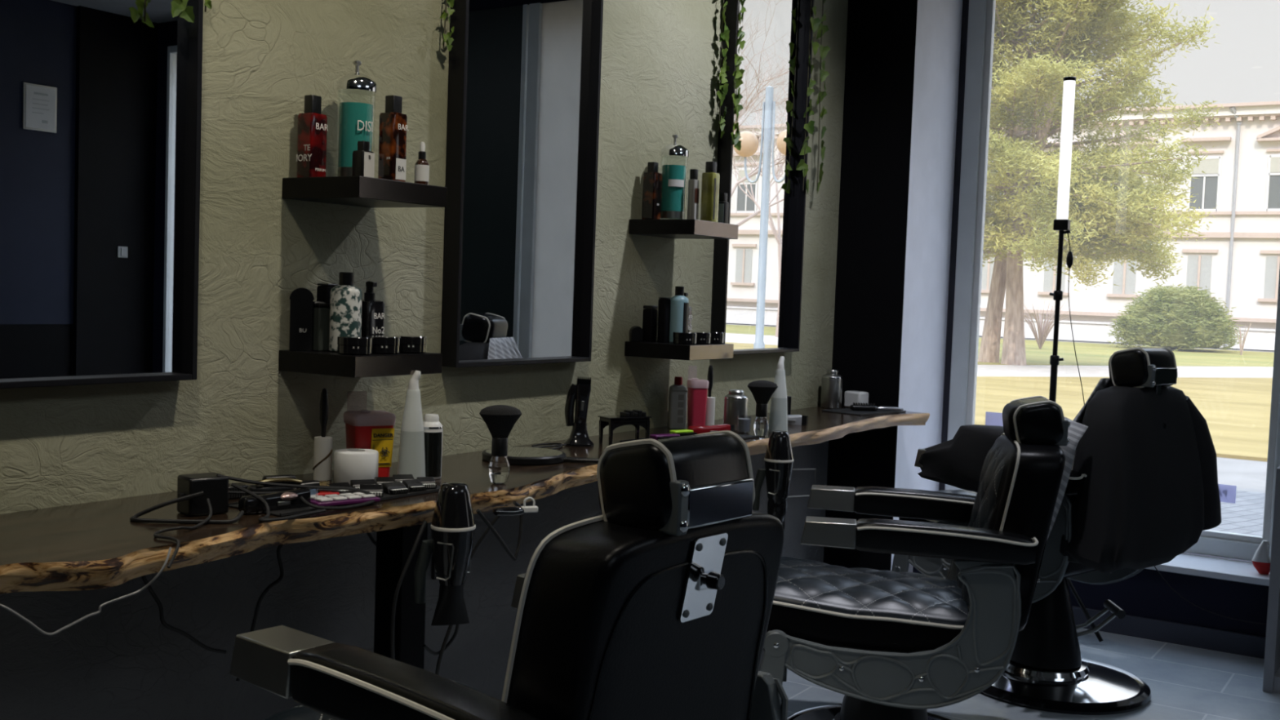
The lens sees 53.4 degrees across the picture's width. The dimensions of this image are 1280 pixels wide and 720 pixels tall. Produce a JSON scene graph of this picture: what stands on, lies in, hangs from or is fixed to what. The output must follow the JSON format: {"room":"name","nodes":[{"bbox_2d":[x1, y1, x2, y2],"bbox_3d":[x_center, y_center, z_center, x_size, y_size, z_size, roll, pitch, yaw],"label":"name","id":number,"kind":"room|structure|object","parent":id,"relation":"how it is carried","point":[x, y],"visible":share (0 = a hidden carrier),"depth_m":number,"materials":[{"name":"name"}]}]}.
{"room":"salon","nodes":[
{"label":"salon","id":0,"kind":"room"},
{"bbox_2d":[0,0,848,719],"bbox_3d":[-1.188,-0.414,2.748,0.180,3.200,8.520,4,4,33],"label":"wall","id":1,"kind":"structure","parent":0,"point":[242,416],"depth_m":3.21,"materials":[{"name":"paint"}]},
{"bbox_2d":[0,0,203,388],"bbox_3d":[-1.158,-0.800,2.529,0.059,1.704,0.653,4,4,33],"label":"wall mirror","id":2,"kind":"object","parent":1,"relation":"attached to","point":[100,100],"visible":1,"depth_m":2.64,"materials":[{"name":"black mirror"}]},
{"bbox_2d":[170,0,195,22],"bbox_3d":[-0.958,-0.944,2.711,0.030,0.441,0.099,3,3,24],"label":"ivy vine","id":3,"kind":"object","parent":2,"relation":"hanging from","point":[178,6],"visible":1,"depth_m":2.71,"materials":[{"name":"green plant"}]},
{"bbox_2d":[278,350,442,377],"bbox_3d":[-0.689,0.005,3.154,0.260,0.050,0.300,4,4,33],"label":"wall shelf","id":4,"kind":"object","parent":1,"relation":"attached to","point":[319,362],"visible":0.86,"depth_m":3.05,"materials":[{"name":"brown wood"}]},
{"bbox_2d":[288,287,324,351],"bbox_3d":[-0.813,-0.099,3.107,0.085,0.154,0.045,1,3,-15],"label":"dispenser","id":5,"kind":"object","parent":4,"relation":"on","point":[301,304],"visible":1,"depth_m":3.08,"materials":[{"name":"black plastic"}]},
{"bbox_2d":[311,303,329,351],"bbox_3d":[-0.792,-0.081,3.133,0.064,0.116,0.052,4,4,33],"label":"bottle","id":6,"kind":"object","parent":4,"relation":"on","point":[321,314],"visible":0.54,"depth_m":3.11,"materials":[{"name":"black plastic"}]},
{"bbox_2d":[328,271,362,352],"bbox_3d":[-0.719,-0.117,3.113,0.076,0.195,0.076,1,3,-15],"label":"shampoo bottle","id":7,"kind":"object","parent":4,"relation":"on","point":[345,298],"visible":0.82,"depth_m":3.08,"materials":[{"name":"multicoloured plastic"}]},
{"bbox_2d":[337,335,373,355],"bbox_3d":[-0.679,-0.035,3.036,0.084,0.042,0.085,1,3,-15],"label":"tin","id":8,"kind":"object","parent":4,"relation":"on","point":[347,344],"visible":1,"depth_m":3.00,"materials":[{"name":"black metal"}]},
{"bbox_2d":[360,280,385,336],"bbox_3d":[-0.683,-0.111,3.214,0.059,0.175,0.058,4,4,33],"label":"spray bottle","id":9,"kind":"object","parent":4,"relation":"on","point":[373,318],"visible":0.71,"depth_m":3.19,"materials":[{"name":"black plastic"}]},
{"bbox_2d":[366,335,400,354],"bbox_3d":[-0.628,-0.037,3.115,0.084,0.042,0.085,1,3,-15],"label":"tin","id":10,"kind":"object","parent":4,"relation":"on","point":[382,344],"visible":0.84,"depth_m":3.08,"materials":[{"name":"black metal"}]},
{"bbox_2d":[393,334,426,353],"bbox_3d":[-0.577,-0.039,3.192,0.084,0.042,0.085,1,3,-15],"label":"tin","id":11,"kind":"object","parent":4,"relation":"on","point":[409,344],"visible":0.84,"depth_m":3.15,"materials":[{"name":"black metal"}]},
{"bbox_2d":[282,175,446,207],"bbox_3d":[-0.674,-0.411,3.131,0.260,0.050,0.300,4,4,33],"label":"wall shelf","id":12,"kind":"object","parent":1,"relation":"attached to","point":[357,191],"visible":1,"depth_m":3.04,"materials":[{"name":"brown wood"}]},
{"bbox_2d":[296,94,328,177],"bbox_3d":[-0.792,-0.538,3.080,0.055,0.200,0.053,4,4,33],"label":"lotion bottle","id":13,"kind":"object","parent":12,"relation":"on","point":[311,156],"visible":0.97,"depth_m":3.06,"materials":[{"name":"red paint"}]},
{"bbox_2d":[335,60,377,176],"bbox_3d":[-0.701,-0.588,3.144,0.097,0.299,0.097,1,3,-15],"label":"jar","id":14,"kind":"object","parent":12,"relation":"on","point":[355,118],"visible":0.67,"depth_m":3.11,"materials":[{"name":"clear glass"}]},
{"bbox_2d":[351,141,374,177],"bbox_3d":[-0.667,-0.480,3.072,0.042,0.094,0.040,4,4,33],"label":"bottle","id":15,"kind":"object","parent":12,"relation":"on","point":[363,159],"visible":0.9,"depth_m":3.06,"materials":[{"name":"black plastic"}]},
{"bbox_2d":[377,95,408,182],"bbox_3d":[-0.596,-0.533,3.072,0.052,0.205,0.052,4,4,33],"label":"lotion bottle","id":16,"kind":"object","parent":12,"relation":"on","point":[392,164],"visible":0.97,"depth_m":3.05,"materials":[{"name":"brown plastic"}]},
{"bbox_2d":[414,142,429,184],"bbox_3d":[-0.541,-0.487,3.162,0.036,0.108,0.036,1,3,-15],"label":"dropper bottle","id":17,"kind":"object","parent":12,"relation":"on","point":[421,166],"visible":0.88,"depth_m":3.15,"materials":[{"name":"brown glass"}]},
{"bbox_2d":[440,0,603,367],"bbox_3d":[-0.329,-0.839,3.797,0.059,1.704,0.653,4,4,33],"label":"wall mirror","id":18,"kind":"object","parent":1,"relation":"attached to","point":[523,96],"visible":0.94,"depth_m":3.80,"materials":[{"name":"black mirror"}]},
{"bbox_2d":[439,0,454,51],"bbox_3d":[-0.508,-1.191,3.466,0.029,0.696,0.069,4,4,33],"label":"ivy vine","id":19,"kind":"object","parent":18,"relation":"hanging from","point":[451,2],"visible":1,"depth_m":3.48,"materials":[{"name":"green plant"}]},
{"bbox_2d":[624,340,733,360],"bbox_3d":[0.138,-0.035,4.420,0.260,0.050,0.300,4,4,33],"label":"wall shelf","id":20,"kind":"object","parent":1,"relation":"attached to","point":[643,349],"visible":0.86,"depth_m":4.31,"materials":[{"name":"brown wood"}]},
{"bbox_2d":[642,305,657,342],"bbox_3d":[0.034,-0.124,4.384,0.040,0.125,0.040,4,4,33],"label":"tube","id":21,"kind":"object","parent":20,"relation":"on","point":[650,315],"visible":1,"depth_m":4.37,"materials":[{"name":"black paint"}]},
{"bbox_2d":[657,297,671,342],"bbox_3d":[0.082,-0.137,4.364,0.034,0.155,0.034,4,4,33],"label":"carton","id":22,"kind":"object","parent":20,"relation":"on","point":[664,304],"visible":1,"depth_m":4.35,"materials":[{"name":"cardboard"}]},
{"bbox_2d":[669,286,688,342],"bbox_3d":[0.134,-0.156,4.380,0.067,0.195,0.067,2,3,-2],"label":"shampoo bottle","id":23,"kind":"object","parent":20,"relation":"on","point":[679,306],"visible":0.81,"depth_m":4.35,"materials":[{"name":"blue plastic"}]},
{"bbox_2d":[628,219,737,239],"bbox_3d":[0.153,-0.451,4.397,0.260,0.050,0.300,4,4,33],"label":"wall shelf","id":24,"kind":"object","parent":1,"relation":"attached to","point":[669,228],"visible":1,"depth_m":4.29,"materials":[{"name":"brown wood"}]},
{"bbox_2d":[641,161,662,219],"bbox_3d":[0.042,-0.576,4.353,0.051,0.197,0.050,4,4,33],"label":"lotion bottle","id":25,"kind":"object","parent":24,"relation":"on","point":[652,180],"visible":0.93,"depth_m":4.33,"materials":[{"name":"black plastic"}]},
{"bbox_2d":[660,134,688,219],"bbox_3d":[0.116,-0.627,4.394,0.097,0.299,0.097,2,3,-2],"label":"jar","id":26,"kind":"object","parent":24,"relation":"on","point":[673,176],"visible":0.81,"depth_m":4.36,"materials":[{"name":"clear glass"}]},
{"bbox_2d":[686,168,699,219],"bbox_3d":[0.183,-0.564,4.369,0.031,0.180,0.030,4,4,33],"label":"lotion bottle","id":27,"kind":"object","parent":24,"relation":"on","point":[693,183],"visible":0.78,"depth_m":4.36,"materials":[{"name":"clear plastic"}]},
{"bbox_2d":[700,161,719,222],"bbox_3d":[0.241,-0.575,4.366,0.049,0.207,0.048,4,4,33],"label":"lotion bottle","id":28,"kind":"object","parent":24,"relation":"on","point":[710,178],"visible":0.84,"depth_m":4.35,"materials":[{"name":"green plastic"}]},
{"bbox_2d":[715,0,729,138],"bbox_3d":[0.315,-1.249,4.717,0.043,0.843,0.068,4,4,33],"label":"ivy vine","id":29,"kind":"object","parent":1,"relation":"attached to","point":[724,35],"visible":1,"depth_m":4.72,"materials":[{"name":"green plant"}]},
{"bbox_2d":[711,0,814,354],"bbox_3d":[0.500,-0.879,5.065,0.059,1.704,0.653,4,4,33],"label":"wall mirror","id":30,"kind":"object","parent":1,"relation":"attached to","point":[757,275],"visible":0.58,"depth_m":5.09,"materials":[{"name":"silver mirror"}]},
{"bbox_2d":[730,0,746,151],"bbox_3d":[0.377,-1.227,4.720,0.052,0.892,0.085,3,3,10],"label":"ivy vine","id":31,"kind":"object","parent":30,"relation":"hanging from","point":[738,73],"visible":1,"depth_m":4.73,"materials":[{"name":"green plant"}]},
{"bbox_2d":[795,0,821,193],"bbox_3d":[0.706,-1.193,5.290,0.059,0.999,0.076,4,4,33],"label":"ivy vine","id":32,"kind":"object","parent":30,"relation":"hanging from","point":[809,126],"visible":1,"depth_m":5.29,"materials":[{"name":"green plant"}]},
{"bbox_2d":[816,0,830,193],"bbox_3d":[0.771,-1.204,5.390,0.060,0.994,0.094,4,4,33],"label":"ivy vine","id":33,"kind":"object","parent":1,"relation":"attached to","point":[822,28],"visible":1,"depth_m":5.40,"materials":[{"name":"green plant"}]},
{"bbox_2d":[823,0,962,572],"bbox_3d":[1.189,-0.503,5.919,0.328,3.200,0.578,4,4,33],"label":"wall column","id":34,"kind":"structure","parent":0,"point":[902,65],"depth_m":5.70,"materials":[{"name":"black paint"}]},
{"bbox_2d":[780,627,1279,719],"bbox_3d":[1.296,1.417,1.319,6.100,0.120,8.750,4,4,33],"label":"floor","id":35,"kind":"structure","parent":0,"point":[1184,682],"depth_m":4.60,"materials":[{"name":"grey tile"}]},
{"bbox_2d":[0,405,929,669],"bbox_3d":[-0.554,0.741,3.208,0.514,0.890,5.924,4,4,33],"label":"countertop","id":36,"kind":"structure","parent":35,"relation":"on","point":[96,544],"depth_m":2.67,"materials":[{"name":"brown wood"}]},
{"bbox_2d":[0,546,171,635],"bbox_3d":[-0.933,0.394,2.157,0.039,0.117,0.300,5,4,44],"label":"power cable","id":37,"kind":"object","parent":36,"relation":"hanging from","point":[15,613],"visible":1,"depth_m":2.16,"materials":[{"name":"white plastic"}]},
{"bbox_2d":[153,497,212,568],"bbox_3d":[-0.873,0.323,2.402,0.072,0.075,0.309,2,3,-5],"label":"power cable","id":38,"kind":"object","parent":36,"relation":"on","point":[155,535],"visible":1,"depth_m":2.40,"materials":[{"name":"black rubber"}]},
{"bbox_2d":[141,575,226,653],"bbox_3d":[-1.000,0.515,2.807,0.019,0.321,0.226,4,4,33],"label":"power cable","id":39,"kind":"object","parent":36,"relation":"hanging from","point":[163,622],"visible":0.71,"depth_m":2.78,"materials":[{"name":"black rubber"}]},
{"bbox_2d":[129,491,244,524],"bbox_3d":[-0.902,0.293,2.533,0.215,0.055,0.077,2,3,-6],"label":"power cable","id":40,"kind":"object","parent":36,"relation":"on","point":[134,518],"visible":1,"depth_m":2.51,"materials":[{"name":"black rubber"}]},
{"bbox_2d":[177,472,228,516],"bbox_3d":[-0.901,0.276,2.613,0.092,0.078,0.068,-1,4,-43],"label":"power adapter","id":41,"kind":"object","parent":36,"relation":"on","point":[215,488],"visible":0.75,"depth_m":2.59,"materials":[{"name":"black plastic"}]},
{"bbox_2d":[235,544,284,681],"bbox_3d":[-0.835,0.530,2.813,0.008,0.338,0.133,4,4,33],"label":"power cable","id":42,"kind":"object","parent":36,"relation":"hanging from","point":[278,548],"visible":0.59,"depth_m":2.82,"materials":[{"name":"black rubber"}]},
{"bbox_2d":[231,483,325,521],"bbox_3d":[-0.741,0.290,2.591,0.192,0.062,0.116,1,3,-10],"label":"power cable","id":43,"kind":"object","parent":36,"relation":"on","point":[265,518],"visible":1,"depth_m":2.61,"materials":[{"name":"black rubber"}]},
{"bbox_2d":[216,474,377,510],"bbox_3d":[-0.717,0.275,2.694,0.348,0.082,0.085,0,4,-27],"label":"power cable","id":44,"kind":"object","parent":36,"relation":"on","point":[294,486],"visible":0.96,"depth_m":2.70,"materials":[{"name":"black rubber"}]},
{"bbox_2d":[312,388,332,480],"bbox_3d":[-0.772,0.181,3.098,0.047,0.224,0.046,1,3,-15],"label":"roller","id":45,"kind":"object","parent":36,"relation":"on","point":[322,457],"visible":0.98,"depth_m":3.09,"materials":[{"name":"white plastic"}]},
{"bbox_2d":[228,474,440,516],"bbox_3d":[-0.659,0.296,2.866,0.170,0.026,0.520,4,4,34],"label":"rubber mat","id":46,"kind":"object","parent":36,"relation":"on","point":[282,513],"depth_m":2.93,"materials":[{"name":"black rubber"}]},
{"bbox_2d":[238,488,318,515],"bbox_3d":[-0.754,0.299,2.673,0.040,0.048,0.175,5,4,44],"label":"hair clipper","id":47,"kind":"object","parent":46,"relation":"on","point":[286,500],"visible":0.87,"depth_m":2.66,"materials":[{"name":"black plastic"}]},
{"bbox_2d":[246,474,329,495],"bbox_3d":[-0.770,0.283,2.791,0.174,0.062,0.040,0,4,-32],"label":"hair clipper","id":48,"kind":"object","parent":46,"relation":"on","point":[286,478],"visible":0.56,"depth_m":2.77,"materials":[{"name":"black plastic"}]},
{"bbox_2d":[311,492,380,506],"bbox_3d":[-0.645,0.303,2.768,0.150,0.016,0.060,-1,4,-41],"label":"case","id":49,"kind":"object","parent":46,"relation":"on","point":[344,499],"visible":0.94,"depth_m":2.75,"materials":[{"name":"purple plastic"}]},
{"bbox_2d":[333,448,378,484],"bbox_3d":[-0.686,0.258,3.077,0.105,0.078,0.105,4,4,33],"label":"paper roll","id":50,"kind":"object","parent":36,"relation":"on","point":[350,464],"visible":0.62,"depth_m":3.03,"materials":[{"name":"paper"}]},
{"bbox_2d":[343,409,395,476],"bbox_3d":[-0.677,0.186,3.183,0.110,0.210,0.102,0,4,-31],"label":"bin","id":51,"kind":"object","parent":36,"relation":"on","point":[364,428],"visible":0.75,"depth_m":3.15,"materials":[{"name":"red plastic"}]},
{"bbox_2d":[390,520,426,659],"bbox_3d":[-0.553,0.767,2.923,0.074,0.854,0.322,1,3,-16],"label":"power cable","id":52,"kind":"object","parent":36,"relation":"hanging from","point":[424,522],"visible":0.69,"depth_m":2.76,"materials":[{"name":"black rubber"}]},
{"bbox_2d":[396,370,425,479],"bbox_3d":[-0.560,0.162,3.132,0.071,0.273,0.071,1,3,-15],"label":"bottle","id":53,"kind":"object","parent":36,"relation":"on","point":[411,457],"visible":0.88,"depth_m":3.11,"materials":[{"name":"white plastic"}]},
{"bbox_2d":[422,413,443,479],"bbox_3d":[-0.524,0.216,3.192,0.058,0.160,0.058,1,3,-15],"label":"metal canister","id":54,"kind":"object","parent":36,"relation":"on","point":[433,428],"visible":0.79,"depth_m":3.17,"materials":[{"name":"black plastic"}]},
{"bbox_2d":[413,481,475,625],"bbox_3d":[-0.429,0.430,2.825,0.125,0.316,0.108,1,3,-22],"label":"hair dryer","id":55,"kind":"object","parent":36,"relation":"hanging from","point":[453,526],"visible":1,"depth_m":2.80,"materials":[{"name":"black plastic"}]},
{"bbox_2d":[422,504,507,655],"bbox_3d":[-0.421,0.536,3.066,0.190,0.392,0.086,4,4,33],"label":"power cable","id":56,"kind":"object","parent":36,"relation":"hanging from","point":[496,517],"visible":0.54,"depth_m":3.06,"materials":[{"name":"black rubber"}]},
{"bbox_2d":[475,501,523,560],"bbox_3d":[-0.327,0.410,3.001,0.020,0.142,0.168,4,4,33],"label":"power cable","id":57,"kind":"object","parent":36,"relation":"hanging from","point":[514,557],"visible":0.91,"depth_m":3.03,"materials":[{"name":"black rubber"}]},
{"bbox_2d":[479,404,521,484],"bbox_3d":[-0.346,0.208,3.143,0.107,0.195,0.066,1,3,-19],"label":"neck duster","id":58,"kind":"object","parent":36,"relation":"on","point":[500,420],"visible":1,"depth_m":3.12,"materials":[{"name":"plastic"}]},
{"bbox_2d":[492,497,537,515],"bbox_3d":[-0.292,0.345,3.000,0.107,0.044,0.033,1,3,-19],"label":"hanging trimmer","id":59,"kind":"object","parent":36,"relation":"hanging from","point":[501,510],"visible":1,"depth_m":2.99,"materials":[{"name":"black plastic"}]},
{"bbox_2d":[481,446,599,465],"bbox_3d":[-0.269,0.273,3.587,0.353,0.022,0.236,2,3,5],"label":"mirror","id":60,"kind":"object","parent":36,"relation":"on","point":[517,455],"visible":0.83,"depth_m":3.54,"materials":[{"name":"black plastic"}]},
{"bbox_2d":[564,376,594,446],"bbox_3d":[-0.188,0.158,3.969,0.095,0.215,0.074,1,3,-12],"label":"hair clipper","id":61,"kind":"object","parent":36,"relation":"on","point":[578,394],"visible":1,"depth_m":3.95,"materials":[{"name":"black plastic"}]},
{"bbox_2d":[597,409,651,445],"bbox_3d":[-0.049,0.213,4.049,0.160,0.106,0.072,0,4,-35],"label":"rack","id":62,"kind":"object","parent":36,"relation":"on","point":[637,418],"visible":0.98,"depth_m":4.03,"materials":[{"name":"black plastic"}]},
{"bbox_2d":[667,376,688,428],"bbox_3d":[0.136,0.152,4.577,0.062,0.184,0.051,2,3,-7],"label":"bottle","id":63,"kind":"object","parent":36,"relation":"on","point":[677,393],"visible":1,"depth_m":4.55,"materials":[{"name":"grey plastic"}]},
{"bbox_2d":[686,377,708,426],"bbox_3d":[0.209,0.133,4.648,0.071,0.220,0.066,1,3,-17],"label":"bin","id":64,"kind":"object","parent":36,"relation":"on","point":[697,388],"visible":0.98,"depth_m":4.62,"materials":[{"name":"red plastic"}]},
{"bbox_2d":[705,364,715,425],"bbox_3d":[0.257,0.130,4.696,0.043,0.224,0.043,1,3,-15],"label":"brush","id":65,"kind":"object","parent":36,"relation":"on","point":[710,407],"visible":0.77,"depth_m":4.68,"materials":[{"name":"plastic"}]},
{"bbox_2d":[723,389,748,430],"bbox_3d":[0.346,0.179,4.596,0.088,0.142,0.088,4,4,33],"label":"metal canister","id":66,"kind":"object","parent":36,"relation":"on","point":[735,403],"visible":0.88,"depth_m":4.56,"materials":[{"name":"metal"}]},
{"bbox_2d":[747,380,777,436],"bbox_3d":[0.420,0.167,4.392,0.107,0.195,0.066,2,3,-9],"label":"neck duster","id":67,"kind":"object","parent":36,"relation":"on","point":[762,391],"visible":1,"depth_m":4.37,"materials":[{"name":"plastic"}]},
{"bbox_2d":[752,430,793,523],"bbox_3d":[0.442,0.388,4.192,0.122,0.310,0.106,1,3,-12],"label":"hair dryer","id":68,"kind":"object","parent":36,"relation":"hanging from","point":[779,459],"visible":0.9,"depth_m":4.16,"materials":[{"name":"black plastic"}]},
{"bbox_2d":[768,355,787,432],"bbox_3d":[0.497,0.122,4.538,0.071,0.273,0.071,4,4,33],"label":"bottle","id":69,"kind":"object","parent":36,"relation":"on","point":[778,418],"visible":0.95,"depth_m":4.52,"materials":[{"name":"white plastic"}]},
{"bbox_2d":[820,369,843,408],"bbox_3d":[0.850,0.127,5.640,0.094,0.168,0.094,4,4,33],"label":"metal canister","id":70,"kind":"object","parent":36,"relation":"on","point":[832,382],"visible":1,"depth_m":5.60,"materials":[{"name":"metal"}]},
{"bbox_2d":[844,390,868,408],"bbox_3d":[0.962,0.176,5.661,0.070,0.076,0.090,-1,4,-43],"label":"tissue box","id":71,"kind":"object","parent":36,"relation":"on","point":[851,397],"visible":0.7,"depth_m":5.64,"materials":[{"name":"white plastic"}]},
{"bbox_2d":[822,408,906,415],"bbox_3d":[0.970,0.220,5.504,0.340,0.006,0.200,-1,4,-45],"label":"rubber mat","id":72,"kind":"object","parent":36,"relation":"on","point":[844,411],"visible":0.76,"depth_m":5.45,"materials":[{"name":"black rubber"}]},
{"bbox_2d":[229,430,788,719],"bbox_3d":[-0.280,0.667,2.167,0.991,1.172,0.724,5,4,39],"label":"barber chair","id":73,"kind":"object","parent":35,"relation":"on","point":[657,605],"visible":1,"depth_m":1.81,"materials":[{"name":"black leather"}]},
{"bbox_2d":[758,395,1070,719],"bbox_3d":[0.724,0.643,3.898,1.063,1.102,0.724,3,3,9],"label":"barber chair","id":74,"kind":"object","parent":35,"relation":"on","point":[903,645],"visible":0.93,"depth_m":3.62,"materials":[{"name":"black leather"}]},
{"bbox_2d":[766,556,968,653],"bbox_3d":[0.674,0.740,3.911,0.700,0.200,0.520,3,3,9],"label":"seat cushion","id":75,"kind":"object","parent":74,"relation":"on","point":[860,608],"depth_m":3.69,"materials":[{"name":"black leather"}]},
{"bbox_2d":[1002,400,1024,441],"bbox_3d":[1.133,0.184,3.809,0.082,0.122,0.178,3,3,9],"label":"cushion","id":76,"kind":"object","parent":74,"relation":"on","point":[1013,413],"depth_m":3.73,"materials":[{"name":"black leather"}]},
{"bbox_2d":[891,347,1177,715],"bbox_3d":[1.411,0.549,4.724,0.724,1.247,1.063,-1,4,-42],"label":"barber chair","id":77,"kind":"object","parent":35,"relation":"on","point":[1046,670],"visible":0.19,"depth_m":4.50,"materials":[{"name":"black metal"}]},
{"bbox_2d":[917,424,1004,492],"bbox_3d":[1.205,0.348,4.497,0.136,0.240,0.455,-1,4,-42],"label":"jacket","id":78,"kind":"object","parent":77,"relation":"on","point":[958,461],"visible":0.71,"depth_m":4.49,"materials":[{"name":"black fabric"}]},
{"bbox_2d":[1046,377,1114,573],"bbox_3d":[1.555,0.434,4.513,0.290,0.762,0.811,5,4,42],"label":"cape","id":79,"kind":"object","parent":77,"relation":"on","point":[1076,431],"visible":0.12,"depth_m":4.18,"materials":[{"name":"fabric"}]},
{"bbox_2d":[1059,386,1221,572],"bbox_3d":[1.758,0.391,4.414,0.821,0.608,0.256,-1,4,-42],"label":"gown","id":80,"kind":"object","parent":77,"relation":"on","point":[1150,492],"visible":0.88,"depth_m":4.22,"materials":[{"name":"fabric"}]},
{"bbox_2d":[1048,76,1103,641],"bbox_3d":[1.784,-0.010,5.306,0.430,2.313,0.462,4,4,33],"label":"floor lamp","id":81,"kind":"object","parent":35,"relation":"on","point":[1062,224],"visible":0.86,"depth_m":5.27,"materials":[{"name":"black plastic"}]},
{"bbox_2d":[1262,466,1279,693],"bbox_3d":[2.840,0.826,4.527,1.035,0.820,0.440,4,4,33],"label":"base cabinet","id":82,"kind":"object","parent":35,"relation":"on","point":[1271,678],"visible":1,"depth_m":4.62,"materials":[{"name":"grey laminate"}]},
{"bbox_2d":[912,551,1269,637],"bbox_3d":[3.243,-0.973,4.871,28.000,4.600,0.550,4,4,33],"label":"wall","id":83,"kind":"structure","parent":0,"point":[1146,594],"depth_m":5.25,"materials":[{"name":"blue paint"}]},
{"bbox_2d":[938,0,1279,586],"bbox_3d":[2.047,-0.509,5.533,1.528,2.723,0.395,4,4,33],"label":"window","id":84,"kind":"structure","parent":83,"relation":"in","point":[978,18],"depth_m":5.99,"materials":[{"name":"white plastic"}]},
{"bbox_2d":[1251,540,1271,574],"bbox_3d":[2.515,0.796,5.146,0.073,0.134,0.050,3,3,22],"label":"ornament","id":85,"kind":"object","parent":84,"relation":"on","point":[1260,560],"visible":0.93,"depth_m":5.13,"materials":[{"name":"white plastic"}]},
{"bbox_2d":[1071,605,1266,658],"bbox_3d":[2.635,1.161,4.995,3.298,0.085,0.020,4,4,33],"label":"baseboard","id":86,"kind":"structure","parent":83,"relation":"attached to","point":[1233,642],"depth_m":5.25,"materials":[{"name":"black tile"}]},
{"label":"outside","id":87,"kind":"structure","parent":0,"visible":0},
{"bbox_2d":[1208,489,1265,536],"bbox_3d":[4.613,1.183,7.210,60.000,0.020,4.750,4,4,33],"label":"sidewalk","id":88,"kind":"structure","parent":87,"point":[1246,516],"depth_m":8.79,"materials":[{"name":"grey concrete"}]},
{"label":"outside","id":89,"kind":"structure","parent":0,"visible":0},
{"bbox_2d":[974,376,1272,462],"bbox_3d":[14.459,0.953,17.707,85.000,0.035,18.600,4,4,33],"label":"lawn","id":90,"kind":"structure","parent":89,"point":[1236,411],"depth_m":19.15,"materials":[{"name":"green plant"}]},
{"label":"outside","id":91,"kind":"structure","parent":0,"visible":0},
{"bbox_2d":[977,337,1274,366],"bbox_3d":[22.145,0.584,29.462,85.000,0.035,25.500,4,4,33],"label":"lawn","id":92,"kind":"structure","parent":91,"point":[1087,353],"depth_m":37.52,"materials":[{"name":"green plant"}]},
{"bbox_2d":[1023,301,1071,349],"bbox_3d":[12.421,-1.078,39.676,1.713,1.527,1.812,2,3,4],"label":"bare shrub","id":93,"kind":"object","parent":92,"relation":"on","point":[1046,329],"visible":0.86,"depth_m":39.56,"materials":[{"name":"brown plant"}]},
{"bbox_2d":[977,0,1223,365],"bbox_3d":[8.894,-6.170,28.809,8.293,12.702,9.228,1,3,-20],"label":"tree","id":94,"kind":"object","parent":92,"relation":"on","point":[1100,212],"visible":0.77,"depth_m":27.43,"materials":[{"name":"green plant"}]},
{"bbox_2d":[1104,280,1244,351],"bbox_3d":[18.381,-1.517,43.608,4.618,2.450,4.610,2,3,-7],"label":"bush","id":95,"kind":"object","parent":92,"relation":"on","point":[1176,318],"visible":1,"depth_m":42.50,"materials":[{"name":"green plant"}]},
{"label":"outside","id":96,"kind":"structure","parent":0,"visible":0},
{"bbox_2d":[977,364,1273,377],"bbox_3d":[18.103,0.696,24.830,88.225,0.028,16.995,3,3,20],"label":"path","id":97,"kind":"structure","parent":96,"point":[982,370],"depth_m":27.75,"materials":[{"name":"grey concrete"}]},
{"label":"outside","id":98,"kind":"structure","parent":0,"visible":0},
{"bbox_2d":[978,335,1274,493],"bbox_3d":[26.247,0.214,40.305,120.000,0.120,83.850,4,4,33],"label":"pavement","id":99,"kind":"structure","parent":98,"point":[1247,475],"depth_m":11.36,"materials":[{"name":"grey concrete"}]},
{"bbox_2d":[978,101,1279,350],"bbox_3d":[37.624,-4.363,42.582,76.600,9.500,9.750,4,4,33],"label":"building","id":100,"kind":"structure","parent":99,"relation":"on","point":[1238,260],"depth_m":47.77,"materials":[{"name":"paint"}]},
{"bbox_2d":[1191,158,1218,173],"bbox_3d":[21.296,-7.294,47.955,0.940,0.550,0.030,4,4,33],"label":"blind","id":101,"kind":"object","parent":100,"relation":"hanging from","point":[1209,166],"depth_m":47.91,"materials":[{"name":"beige fabric"}]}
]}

